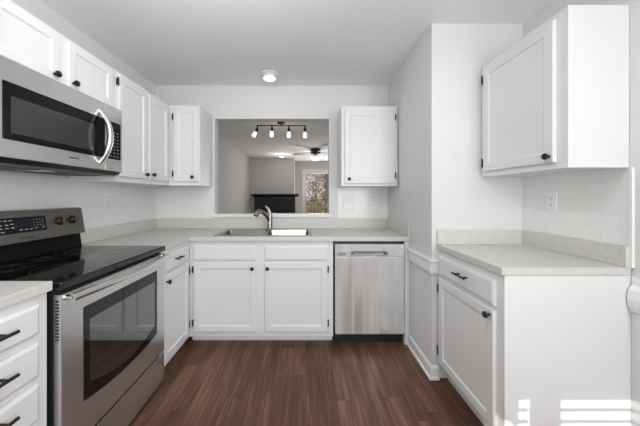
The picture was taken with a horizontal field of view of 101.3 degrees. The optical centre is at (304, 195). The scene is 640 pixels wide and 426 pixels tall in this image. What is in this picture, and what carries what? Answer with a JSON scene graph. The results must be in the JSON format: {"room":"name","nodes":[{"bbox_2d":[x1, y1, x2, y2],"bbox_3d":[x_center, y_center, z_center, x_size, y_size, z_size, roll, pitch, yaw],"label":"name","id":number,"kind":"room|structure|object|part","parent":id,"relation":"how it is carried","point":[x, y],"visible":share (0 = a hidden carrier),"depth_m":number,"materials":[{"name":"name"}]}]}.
{"room":"kitchen","nodes":[
{"label":"kitchen","id":0,"kind":"room"},
{"bbox_2d":[0,0,155,177],"bbox_3d":[-1.655,0.034,-0.893,0.100,2.440,7.414,0,0,0],"label":"wall","id":1,"kind":"structure","parent":0,"point":[40,10],"depth_m":1.83,"materials":[{"name":"white paint"}]},
{"bbox_2d":[0,0,115,107],"bbox_3d":[-1.419,-0.715,1.399,0.368,0.280,0.758,0,0,0],"label":"upper cabinet","id":2,"kind":"object","parent":1,"relation":"attached to","point":[26,40],"visible":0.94,"depth_m":1.31,"materials":[{"name":"white paint"}]},
{"bbox_3d":[-1.275,-0.710,1.204,0.018,0.250,0.308,0,0,0],"label":"door","id":3,"kind":"part","parent":2,"relation":"part of","materials":[{"name":"white paint"}]},
{"bbox_3d":[-1.250,-0.617,1.323,0.032,0.033,0.033,0,0,0],"label":"knob","id":4,"kind":"part","parent":2,"relation":"part of","materials":[{"name":"brown metal"}]},
{"bbox_3d":[-1.250,-0.615,1.431,0.032,0.033,0.033,0,0,0],"label":"knob","id":5,"kind":"part","parent":2,"relation":"part of","materials":[{"name":"brown metal"}]},
{"bbox_3d":[-1.275,-0.710,1.569,0.018,0.250,0.328,0,0,0],"label":"door","id":6,"kind":"part","parent":2,"relation":"part of","materials":[{"name":"white paint"}]},
{"bbox_2d":[0,55,121,175],"bbox_3d":[-1.372,-0.349,1.370,0.452,0.444,0.756,0,0,0],"label":"microwave","id":7,"kind":"object","parent":1,"relation":"attached to","point":[48,126],"visible":1,"depth_m":1.27,"materials":[{"name":"grey metal"}]},
{"bbox_3d":[-1.219,-0.351,1.325,0.003,0.238,0.539,0,0,0],"label":"door glass","id":8,"kind":"part","parent":7,"relation":"part of","materials":[{"name":"black glass"}]},
{"bbox_3d":[-1.188,-0.354,1.564,0.083,0.328,0.035,0,0,0],"label":"handle","id":9,"kind":"part","parent":7,"relation":"part of","materials":[{"name":"silver metal"}]},
{"bbox_3d":[-1.219,-0.351,1.676,0.003,0.235,0.108,0,0,0],"label":"control glass","id":10,"kind":"part","parent":7,"relation":"part of","materials":[{"name":"black glass"}]},
{"bbox_2d":[0,173,155,228],"bbox_3d":[-1.602,0.117,1.507,0.006,0.472,2.614,0,0,0],"label":"tile","id":11,"kind":"structure","parent":1,"relation":"attached to","point":[130,203],"depth_m":1.90,"materials":[{"name":"white tile"}]},
{"bbox_2d":[105,193,111,206],"bbox_3d":[-1.595,0.032,2.128,0.008,0.116,0.070,0,0,0],"label":"wall outlet","id":12,"kind":"object","parent":11,"relation":"attached to","point":[108,196],"visible":1,"depth_m":2.12,"materials":[{"name":"white plastic"}]},
{"bbox_2d":[80,219,156,243],"bbox_3d":[-1.589,0.292,2.293,0.018,0.101,1.030,0,0,0],"label":"backsplash","id":13,"kind":"structure","parent":1,"relation":"attached to","point":[105,232],"depth_m":2.19,"materials":[{"name":"stone"}]},
{"bbox_2d":[69,70,168,185],"bbox_3d":[-1.419,-0.478,2.130,0.368,0.760,0.703,0,0,0],"label":"upper cabinet","id":14,"kind":"object","parent":1,"relation":"attached to","point":[145,117],"visible":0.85,"depth_m":2.04,"materials":[{"name":"white paint"}]},
{"bbox_3d":[-1.275,-0.484,1.952,0.018,0.700,0.321,0,0,0],"label":"door","id":15,"kind":"part","parent":14,"relation":"part of","materials":[{"name":"white paint"}]},
{"bbox_3d":[-1.275,-0.484,2.292,0.018,0.700,0.302,0,0,0],"label":"door","id":16,"kind":"part","parent":14,"relation":"part of","materials":[{"name":"white paint"}]},
{"bbox_2d":[218,136,250,212],"bbox_3d":[-1.770,0.034,5.659,0.100,2.440,5.482,0,0,0],"label":"wall","id":17,"kind":"structure","parent":0,"point":[234,167],"depth_m":6.30,"materials":[{"name":"grey paint"}]},
{"bbox_2d":[156,86,387,312],"bbox_3d":[0.640,0.034,2.866,4.920,2.440,0.104,0,0,0],"label":"wall","id":18,"kind":"structure","parent":0,"point":[224,103],"depth_m":2.81,"materials":[{"name":"white paint"}]},
{"bbox_2d":[156,186,212,218],"bbox_3d":[-1.292,0.073,2.811,0.614,0.360,0.006,0,0,0],"label":"tile","id":19,"kind":"structure","parent":18,"relation":"attached to","point":[169,199],"depth_m":2.81,"materials":[{"name":"white tile"}]},
{"bbox_2d":[184,197,190,207],"bbox_3d":[-1.262,0.066,2.804,0.070,0.116,0.008,0,0,0],"label":"wall outlet","id":20,"kind":"object","parent":19,"relation":"attached to","point":[187,200],"visible":1,"depth_m":2.80,"materials":[{"name":"white plastic"}]},
{"bbox_2d":[169,105,211,186],"bbox_3d":[-1.139,-0.478,2.619,0.291,0.760,0.376,0,0,0],"label":"upper cabinet","id":21,"kind":"object","parent":18,"relation":"attached to","point":[190,126],"visible":1,"depth_m":2.47,"materials":[{"name":"white paint"}]},
{"bbox_3d":[-1.123,-0.484,2.471,0.232,0.700,0.018,0,0,0],"label":"door","id":22,"kind":"part","parent":21,"relation":"part of","materials":[{"name":"white paint"}]},
{"bbox_2d":[213,213,329,216],"bbox_3d":[-0.355,0.210,2.862,1.251,0.036,0.128,0,0,0],"label":"trim","id":23,"kind":"structure","parent":18,"relation":"attached to","point":[216,214],"depth_m":2.80,"materials":[{"name":"white paint"}]},
{"bbox_2d":[157,219,385,227],"bbox_3d":[-0.354,0.292,2.799,2.452,0.101,0.018,0,0,0],"label":"backsplash","id":24,"kind":"structure","parent":18,"relation":"attached to","point":[161,223],"depth_m":2.79,"materials":[{"name":"stone"}]},
{"bbox_2d":[338,187,387,218],"bbox_3d":[0.621,0.073,2.811,0.537,0.360,0.006,0,0,0],"label":"tile","id":25,"kind":"structure","parent":18,"relation":"attached to","point":[362,196],"depth_m":2.81,"materials":[{"name":"white tile"}]},
{"bbox_2d":[371,197,377,207],"bbox_3d":[0.742,0.073,2.804,0.070,0.116,0.008,0,0,0],"label":"wall outlet","id":26,"kind":"object","parent":25,"relation":"attached to","point":[374,200],"visible":1,"depth_m":2.80,"materials":[{"name":"white plastic"}]},
{"bbox_2d":[337,106,396,186],"bbox_3d":[0.611,-0.473,2.619,0.531,0.758,0.376,0,0,0],"label":"upper cabinet","id":27,"kind":"object","parent":18,"relation":"attached to","point":[366,135],"visible":1,"depth_m":2.47,"materials":[{"name":"white paint"}]},
{"bbox_2d":[251,159,294,212],"bbox_3d":[-1.080,0.034,8.650,1.480,2.440,0.700,0,0,0],"label":"wall","id":28,"kind":"structure","parent":0,"point":[268,176],"depth_m":8.30,"materials":[{"name":"grey paint"}]},
{"bbox_2d":[41,0,551,160],"bbox_3d":[0.650,-1.226,2.150,5.100,0.080,13.700,0,0,0],"label":"ceiling","id":29,"kind":"structure","parent":0,"point":[167,42],"depth_m":1.95,"materials":[{"name":"white paint"}]},
{"bbox_2d":[261,70,277,80],"bbox_3d":[-0.345,-1.160,2.550,0.172,0.052,0.172,0,0,0],"label":"ceiling light","id":30,"kind":"object","parent":29,"relation":"attached to","point":[268,75],"visible":1,"depth_m":2.51,"materials":[{"name":"white glass"}]},
{"bbox_2d":[264,76,274,80],"bbox_3d":[-0.345,-1.139,2.550,0.113,0.010,0.113,0,0,0],"label":"diffuser","id":31,"kind":"object","parent":30,"relation":"attached to","point":[268,78],"depth_m":2.53,"materials":[{"name":"white glass"}]},
{"bbox_2d":[251,122,306,137],"bbox_3d":[-0.413,-1.060,4.221,0.893,0.252,0.146,0,0,-7],"label":"track light","id":32,"kind":"object","parent":29,"relation":"attached to","point":[254,134],"visible":0.99,"depth_m":4.21,"materials":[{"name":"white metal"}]},
{"bbox_3d":[-0.385,-1.149,4.230,0.780,0.036,0.024,0,0,0],"label":"rail","id":33,"kind":"part","parent":32,"relation":"part of","materials":[{"name":"brown metal"}]},
{"bbox_2d":[293,148,327,160],"bbox_3d":[0.290,-1.035,6.622,1.232,0.302,1.237,0,0,0],"label":"ceiling fan","id":34,"kind":"object","parent":29,"relation":"hanging from","point":[315,151],"visible":0.96,"depth_m":6.50,"materials":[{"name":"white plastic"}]},
{"bbox_3d":[-0.082,-1.095,6.783,0.520,0.034,0.137,0,0,28],"label":"blade","id":35,"kind":"part","parent":34,"relation":"part of","materials":[{"name":"grey paint"}]},
{"bbox_3d":[-0.018,-1.095,6.329,0.520,0.034,0.137,0,0,-44],"label":"blade","id":36,"kind":"part","parent":34,"relation":"part of","materials":[{"name":"grey paint"}]},
{"bbox_3d":[0.262,-1.124,6.600,0.260,0.125,0.260,0,0,0],"label":"motor","id":37,"kind":"part","parent":34,"relation":"part of","materials":[{"name":"black plastic"}]},
{"bbox_3d":[0.262,-0.942,6.600,0.276,0.115,0.276,0,0,0],"label":"lamp shade","id":38,"kind":"part","parent":34,"relation":"part of","materials":[{"name":"white glass"}]},
{"bbox_2d":[128,313,483,425],"bbox_3d":[0.650,1.294,2.150,5.100,0.080,13.700,0,0,0],"label":"floor","id":39,"kind":"structure","parent":0,"point":[205,382],"depth_m":1.71,"materials":[{"name":"brown wood"}]},
{"bbox_2d":[0,292,46,425],"bbox_3d":[-1.254,0.807,0.773,0.655,0.893,0.446,0,0,0],"label":"base cabinet","id":40,"kind":"object","parent":39,"relation":"on","point":[23,325],"visible":0.96,"depth_m":0.90,"materials":[{"name":"white paint"}]},
{"bbox_3d":[-0.944,0.723,0.775,0.036,0.012,0.155,0,0,0],"label":"handle","id":41,"kind":"part","parent":40,"relation":"part of","materials":[{"name":"brown metal"}]},
{"bbox_3d":[-0.944,0.582,0.775,0.036,0.012,0.155,0,0,0],"label":"handle","id":42,"kind":"part","parent":40,"relation":"part of","materials":[{"name":"brown metal"}]},
{"bbox_3d":[-0.944,0.441,0.775,0.036,0.012,0.155,0,0,0],"label":"handle","id":43,"kind":"part","parent":40,"relation":"part of","materials":[{"name":"brown metal"}]},
{"bbox_3d":[-0.971,0.747,0.762,0.018,0.134,0.385,0,0,0],"label":"drawer","id":44,"kind":"part","parent":40,"relation":"part of","materials":[{"name":"white paint"}]},
{"bbox_3d":[-0.971,0.593,0.762,0.018,0.126,0.385,0,0,0],"label":"drawer","id":45,"kind":"part","parent":40,"relation":"part of","materials":[{"name":"white paint"}]},
{"bbox_3d":[-0.971,0.447,0.762,0.018,0.110,0.385,0,0,0],"label":"drawer","id":46,"kind":"part","parent":40,"relation":"part of","materials":[{"name":"white paint"}]},
{"bbox_2d":[0,281,52,308],"bbox_3d":[-1.280,0.342,0.772,0.636,0.036,0.455,0,0,0],"label":"countertop","id":47,"kind":"structure","parent":40,"relation":"on","point":[11,292],"depth_m":0.92,"materials":[{"name":"stone"}]},
{"bbox_2d":[0,207,169,425],"bbox_3d":[-1.229,0.654,1.391,0.702,1.158,0.758,0,0,0],"label":"range","id":48,"kind":"object","parent":39,"relation":"on","point":[105,304],"visible":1,"depth_m":1.31,"materials":[{"name":"silver metal"}]},
{"bbox_3d":[-1.495,0.153,1.389,0.016,0.081,0.247,0,0,0],"label":"control panel","id":49,"kind":"part","parent":48,"relation":"part of","materials":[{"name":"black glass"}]},
{"bbox_3d":[-1.484,0.150,1.598,0.031,0.051,0.052,0,0,0],"label":"control knob","id":50,"kind":"part","parent":48,"relation":"part of","materials":[{"name":"black plastic"}]},
{"bbox_3d":[-1.484,0.150,1.686,0.031,0.051,0.052,0,0,0],"label":"control knob","id":51,"kind":"part","parent":48,"relation":"part of","materials":[{"name":"black plastic"}]},
{"bbox_2d":[0,246,164,290],"bbox_3d":[-1.243,0.352,1.391,0.604,0.035,0.758,0,0,0],"label":"cooktop","id":52,"kind":"object","parent":48,"relation":"in","point":[68,267],"depth_m":1.32,"materials":[{"name":"black glass"}]},
{"bbox_3d":[-0.963,0.710,1.391,0.035,0.649,0.746,0,0,0],"label":"oven door","id":53,"kind":"part","parent":48,"relation":"part of","materials":[{"name":"silver metal"}]},
{"bbox_3d":[-0.912,0.401,1.391,0.068,0.030,0.730,0,0,0],"label":"handle","id":54,"kind":"part","parent":48,"relation":"part of","materials":[{"name":"silver metal"}]},
{"bbox_3d":[-0.944,0.690,1.395,0.002,0.428,0.551,0,0,0],"label":"door glass","id":55,"kind":"part","parent":48,"relation":"part of","materials":[{"name":"black glass"}]},
{"bbox_3d":[-0.951,1.139,1.391,0.006,0.184,0.746,0,0,0],"label":"storage drawer","id":56,"kind":"part","parent":48,"relation":"part of","materials":[{"name":"silver metal"}]},
{"bbox_2d":[159,242,189,366],"bbox_3d":[-1.254,0.816,2.002,0.655,0.874,0.448,0,0,0],"label":"base cabinet","id":57,"kind":"object","parent":39,"relation":"on","point":[176,267],"visible":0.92,"depth_m":1.96,"materials":[{"name":"white paint"}]},
{"bbox_3d":[-0.971,0.854,1.987,0.018,0.600,0.382,0,0,0],"label":"door","id":58,"kind":"part","parent":57,"relation":"part of","materials":[{"name":"white paint"}]},
{"bbox_3d":[-0.971,0.471,1.987,0.018,0.120,0.382,0,0,0],"label":"drawer","id":59,"kind":"part","parent":57,"relation":"part of","materials":[{"name":"white paint"}]},
{"bbox_2d":[190,241,332,339],"bbox_3d":[-0.371,0.816,2.490,1.219,0.874,0.626,0,0,0],"label":"base cabinet","id":60,"kind":"object","parent":39,"relation":"on","point":[240,290],"visible":1,"depth_m":2.22,"materials":[{"name":"white paint"}]},
{"bbox_3d":[-0.681,0.483,2.218,0.532,0.124,0.018,0,0,0],"label":"drawer","id":61,"kind":"part","parent":60,"relation":"part of","materials":[{"name":"white paint"}]},
{"bbox_3d":[-0.676,0.857,2.218,0.531,0.586,0.018,0,0,0],"label":"door","id":62,"kind":"part","parent":60,"relation":"part of","materials":[{"name":"white paint"}]},
{"bbox_2d":[80,219,409,249],"bbox_3d":[-0.360,0.310,2.293,2.478,0.137,1.030,0,0,0],"label":"countertop","id":63,"kind":"structure","parent":60,"relation":"on","point":[169,233],"depth_m":2.40,"materials":[{"name":"stone"}]},
{"bbox_2d":[213,229,311,235],"bbox_3d":[-0.365,0.430,2.487,0.856,0.184,0.475,0,0,0],"label":"sink","id":64,"kind":"object","parent":63,"relation":"in","point":[229,232],"visible":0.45,"depth_m":2.63,"materials":[{"name":"silver metal"}]},
{"bbox_3d":[-0.570,0.430,2.456,0.386,0.184,0.358,0,0,0],"label":"bowl","id":65,"kind":"part","parent":64,"relation":"part of","materials":[{"name":"silver metal"}]},
{"bbox_3d":[-0.160,0.430,2.456,0.386,0.184,0.358,0,0,0],"label":"bowl","id":66,"kind":"part","parent":64,"relation":"part of","materials":[{"name":"silver metal"}]},
{"bbox_2d":[254,205,272,228],"bbox_3d":[-0.424,0.217,2.599,0.082,0.243,0.264,0,0,32],"label":"faucet","id":67,"kind":"object","parent":63,"relation":"on","point":[268,216],"visible":0.99,"depth_m":2.65,"materials":[{"name":"silver metal"}]},
{"bbox_3d":[-0.417,0.196,2.583,0.052,0.138,0.243,0,0,31],"label":"spout","id":68,"kind":"part","parent":67,"relation":"part of","materials":[{"name":"silver metal"}]},
{"bbox_3d":[-0.077,0.483,2.218,0.531,0.124,0.018,0,0,0],"label":"drawer","id":69,"kind":"part","parent":60,"relation":"part of","materials":[{"name":"white paint"}]},
{"bbox_3d":[-0.076,0.857,2.218,0.533,0.586,0.018,0,0,0],"label":"door","id":70,"kind":"part","parent":60,"relation":"part of","materials":[{"name":"white paint"}]},
{"bbox_2d":[252,194,298,212],"bbox_3d":[-0.922,0.595,8.191,1.455,1.318,0.215,0,0,0],"label":"fireplace mantel","id":71,"kind":"object","parent":39,"relation":"on","point":[277,203],"visible":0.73,"depth_m":8.18,"materials":[{"name":"black paint"}]},
{"bbox_2d":[252,194,298,196],"bbox_3d":[-0.922,-0.021,8.191,1.455,0.086,0.215,0,0,0],"label":"shelf","id":72,"kind":"object","parent":71,"relation":"attached to","point":[253,195],"depth_m":8.11,"materials":[{"name":"black paint"}]},
{"bbox_2d":[333,241,403,341],"bbox_3d":[0.539,0.820,2.489,0.594,0.868,0.601,0,0,0],"label":"dishwasher","id":73,"kind":"object","parent":39,"relation":"on","point":[368,276],"visible":1,"depth_m":2.19,"materials":[{"name":"silver metal"}]},
{"bbox_3d":[0.539,1.206,2.266,0.594,0.094,0.028,0,0,0],"label":"toe panel","id":74,"kind":"part","parent":73,"relation":"part of","materials":[{"name":"black plastic"}]},
{"bbox_3d":[0.538,0.481,2.209,0.303,0.034,0.029,0,0,0],"label":"handle","id":75,"kind":"part","parent":73,"relation":"part of","materials":[{"name":"silver metal"}]},
{"bbox_3d":[0.541,0.455,2.207,0.578,0.102,0.034,0,0,0],"label":"control panel","id":76,"kind":"part","parent":73,"relation":"part of","materials":[{"name":"silver metal"}]},
{"bbox_2d":[402,241,408,344],"bbox_3d":[0.859,0.817,2.508,0.038,0.874,0.604,0,0,0],"label":"end panel","id":77,"kind":"object","parent":39,"relation":"on","point":[405,337],"visible":0.36,"depth_m":2.21,"materials":[{"name":"white paint"}]},
{"bbox_2d":[437,250,630,425],"bbox_3d":[1.180,0.809,1.502,0.636,0.888,0.598,0,0,0],"label":"base cabinet","id":78,"kind":"object","parent":39,"relation":"on","point":[519,350],"visible":0.97,"depth_m":1.20,"materials":[{"name":"white paint"}]},
{"bbox_3d":[0.880,0.454,1.490,0.036,0.012,0.115,0,0,0],"label":"handle","id":79,"kind":"part","parent":78,"relation":"part of","materials":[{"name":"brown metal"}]},
{"bbox_3d":[0.907,0.464,1.508,0.018,0.124,0.517,0,0,0],"label":"drawer","id":80,"kind":"part","parent":78,"relation":"part of","materials":[{"name":"white paint"}]},
{"bbox_3d":[0.907,0.836,1.508,0.018,0.576,0.517,0,0,0],"label":"door","id":81,"kind":"part","parent":78,"relation":"part of","materials":[{"name":"white paint"}]},
{"bbox_3d":[0.882,0.577,1.275,0.032,0.033,0.033,0,0,0],"label":"knob","id":82,"kind":"part","parent":78,"relation":"part of","materials":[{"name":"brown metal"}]},
{"bbox_2d":[436,230,630,274],"bbox_3d":[1.198,0.298,1.502,0.592,0.132,0.603,0,0,0],"label":"countertop","id":83,"kind":"structure","parent":78,"relation":"on","point":[502,252],"depth_m":1.42,"materials":[{"name":"stone"}]},
{"bbox_3d":[1.208,0.809,1.206,0.581,0.888,0.004,0,0,0],"label":"panel","id":84,"kind":"part","parent":78,"relation":"part of","materials":[{"name":"white paint"}]},
{"bbox_2d":[295,161,327,212],"bbox_3d":[1.380,0.034,8.950,3.440,2.440,0.100,0,0,0],"label":"wall","id":85,"kind":"structure","parent":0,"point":[299,165],"depth_m":8.90,"materials":[{"name":"grey paint"}]},
{"bbox_2d":[302,169,327,212],"bbox_3d":[0.890,0.176,8.922,1.970,2.155,0.095,0,0,0],"label":"door","id":86,"kind":"structure","parent":85,"relation":"attached to","point":[304,171],"depth_m":8.88,"materials":[{"name":"white paint"}]},
{"bbox_2d":[388,24,522,377],"bbox_3d":[1.236,0.034,2.309,0.728,2.440,1.010,0,0,0],"label":"wall","id":87,"kind":"structure","parent":0,"point":[436,93],"depth_m":1.80,"materials":[{"name":"white paint"}]},
{"bbox_2d":[386,219,409,236],"bbox_3d":[0.870,0.292,2.490,0.018,0.101,0.597,0,0,0],"label":"backsplash","id":88,"kind":"structure","parent":87,"relation":"attached to","point":[402,228],"depth_m":2.41,"materials":[{"name":"stone"}]},
{"bbox_2d":[407,248,438,274],"bbox_3d":[0.880,0.485,1.982,0.072,0.107,0.412,0,0,0],"label":"trim","id":89,"kind":"structure","parent":87,"relation":"attached to","point":[431,266],"depth_m":1.87,"materials":[{"name":"white paint"}]},
{"bbox_2d":[407,336,439,380],"bbox_3d":[0.882,1.210,1.984,0.068,0.088,0.408,0,0,0],"label":"baseboard","id":90,"kind":"structure","parent":87,"relation":"attached to","point":[432,371],"depth_m":1.89,"materials":[{"name":"white paint"}]},
{"bbox_2d":[437,230,521,243],"bbox_3d":[1.199,0.280,1.794,0.588,0.096,0.018,0,0,0],"label":"backsplash","id":91,"kind":"structure","parent":87,"relation":"attached to","point":[443,236],"depth_m":1.78,"materials":[{"name":"stone"}]},
{"bbox_2d":[481,5,628,176],"bbox_3d":[1.332,-0.507,1.506,0.332,0.752,0.591,0,0,0],"label":"upper cabinet","id":92,"kind":"object","parent":87,"relation":"attached to","point":[555,101],"visible":1,"depth_m":1.24,"materials":[{"name":"white paint"}]},
{"bbox_3d":[1.206,-0.507,1.514,0.018,0.688,0.501,0,0,0],"label":"door","id":93,"kind":"part","parent":92,"relation":"part of","materials":[{"name":"white paint"}]},
{"bbox_3d":[1.181,-0.194,1.284,0.032,0.033,0.033,0,0,0],"label":"knob","id":94,"kind":"part","parent":92,"relation":"part of","materials":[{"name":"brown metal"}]},
{"bbox_2d":[523,0,639,425],"bbox_3d":[1.550,0.034,-1.398,0.100,2.440,6.404,0,0,0],"label":"wall","id":95,"kind":"structure","parent":0,"point":[554,6],"depth_m":1.20,"materials":[{"name":"white paint"}]},
{"bbox_2d":[522,168,628,245],"bbox_3d":[1.497,0.061,1.504,0.006,0.385,0.599,0,0,0],"label":"tile","id":96,"kind":"structure","parent":95,"relation":"attached to","point":[591,205],"depth_m":1.41,"materials":[{"name":"white tile"}]},
{"bbox_2d":[546,192,556,211],"bbox_3d":[1.490,0.035,1.585,0.008,0.116,0.070,0,0,0],"label":"wall outlet","id":97,"kind":"object","parent":96,"relation":"attached to","point":[551,197],"visible":1,"depth_m":1.58,"materials":[{"name":"white plastic"}]},
{"bbox_2d":[522,230,628,266],"bbox_3d":[1.484,0.280,1.494,0.018,0.096,0.580,0,0,0],"label":"backsplash","id":98,"kind":"structure","parent":95,"relation":"attached to","point":[614,254],"depth_m":1.40,"materials":[{"name":"stone"}]},
{"bbox_2d":[629,167,634,267],"bbox_3d":[1.495,0.099,1.198,0.010,0.460,0.013,0,0,0],"label":"trim","id":99,"kind":"structure","parent":95,"relation":"attached to","point":[631,169],"depth_m":1.20,"materials":[{"name":"white paint"}]},
{"bbox_2d":[627,277,639,313],"bbox_3d":[1.486,0.448,-1.601,0.028,0.158,5.598,0,0,0],"label":"trim","id":100,"kind":"structure","parent":95,"relation":"attached to","point":[633,295],"depth_m":1.18,"materials":[{"name":"white paint"}]},
{"bbox_3d":[1.000,1.363,10.010,5.000,0.100,1.980,0,0,0],"label":"floor","id":101,"kind":"structure","parent":0,"visible":0},
{"bbox_2d":[306,206,327,212],"bbox_3d":[0.900,0.816,10.400,4.400,0.835,0.090,0,0,0],"label":"deck railing","id":102,"kind":"object","parent":101,"relation":"on","point":[308,207],"visible":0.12,"depth_m":10.38,"materials":[{"name":"beige wood"}]},
{"bbox_3d":[0.900,0.446,10.400,4.400,0.095,0.090,0,0,0],"label":"rail","id":103,"kind":"part","parent":102,"relation":"part of","materials":[{"name":"beige wood"}]},
{"label":"outside","id":104,"kind":"structure","parent":0,"visible":0},
{"bbox_2d":[306,197,326,212],"bbox_3d":[0.000,1.454,26.200,28.000,2.699,30.000,0,0,0],"label":"ground","id":105,"kind":"structure","parent":104,"point":[323,202],"depth_m":31.95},
{"bbox_2d":[306,202,318,212],"bbox_3d":[0.108,1.366,12.293,1.133,2.232,1.015,0,0,0],"label":"shrub","id":106,"kind":"object","parent":105,"relation":"on","point":[307,202],"visible":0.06,"depth_m":12.21,"materials":[{"name":"green plant"}]},
{"bbox_2d":[306,174,323,209],"bbox_3d":[0.832,-2.180,20.844,1.819,8.003,1.772,0,0,0],"label":"tree","id":107,"kind":"object","parent":105,"relation":"on","point":[320,174],"visible":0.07,"depth_m":20.77,"materials":[{"name":"green plant"}]},
{"bbox_2d":[306,174,326,210],"bbox_3d":[0.459,-1.232,15.227,1.861,7.003,1.708,0,0,0],"label":"tree","id":108,"kind":"object","parent":105,"relation":"on","point":[312,177],"visible":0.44,"depth_m":15.06,"materials":[{"name":"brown plant"}]},
{"bbox_2d":[310,183,327,212],"bbox_3d":[0.727,0.835,13.401,1.146,3.074,0.996,0,0,0],"label":"shrub","id":109,"kind":"object","parent":105,"relation":"on","point":[322,195],"visible":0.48,"depth_m":13.37,"materials":[{"name":"green plant"}]},
{"bbox_2d":[314,174,327,212],"bbox_3d":[1.364,-1.956,18.033,1.863,8.001,1.733,0,0,0],"label":"tree","id":110,"kind":"object","parent":105,"relation":"on","point":[325,177],"visible":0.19,"depth_m":17.96,"materials":[{"name":"green plant"}]},
{"bbox_2d":[321,175,327,205],"bbox_3d":[1.998,-2.403,23.633,1.683,8.003,1.813,0,0,43],"label":"tree","id":111,"kind":"object","parent":105,"relation":"on","point":[326,175],"visible":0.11,"depth_m":23.56,"materials":[{"name":"green plant"}]}
]}

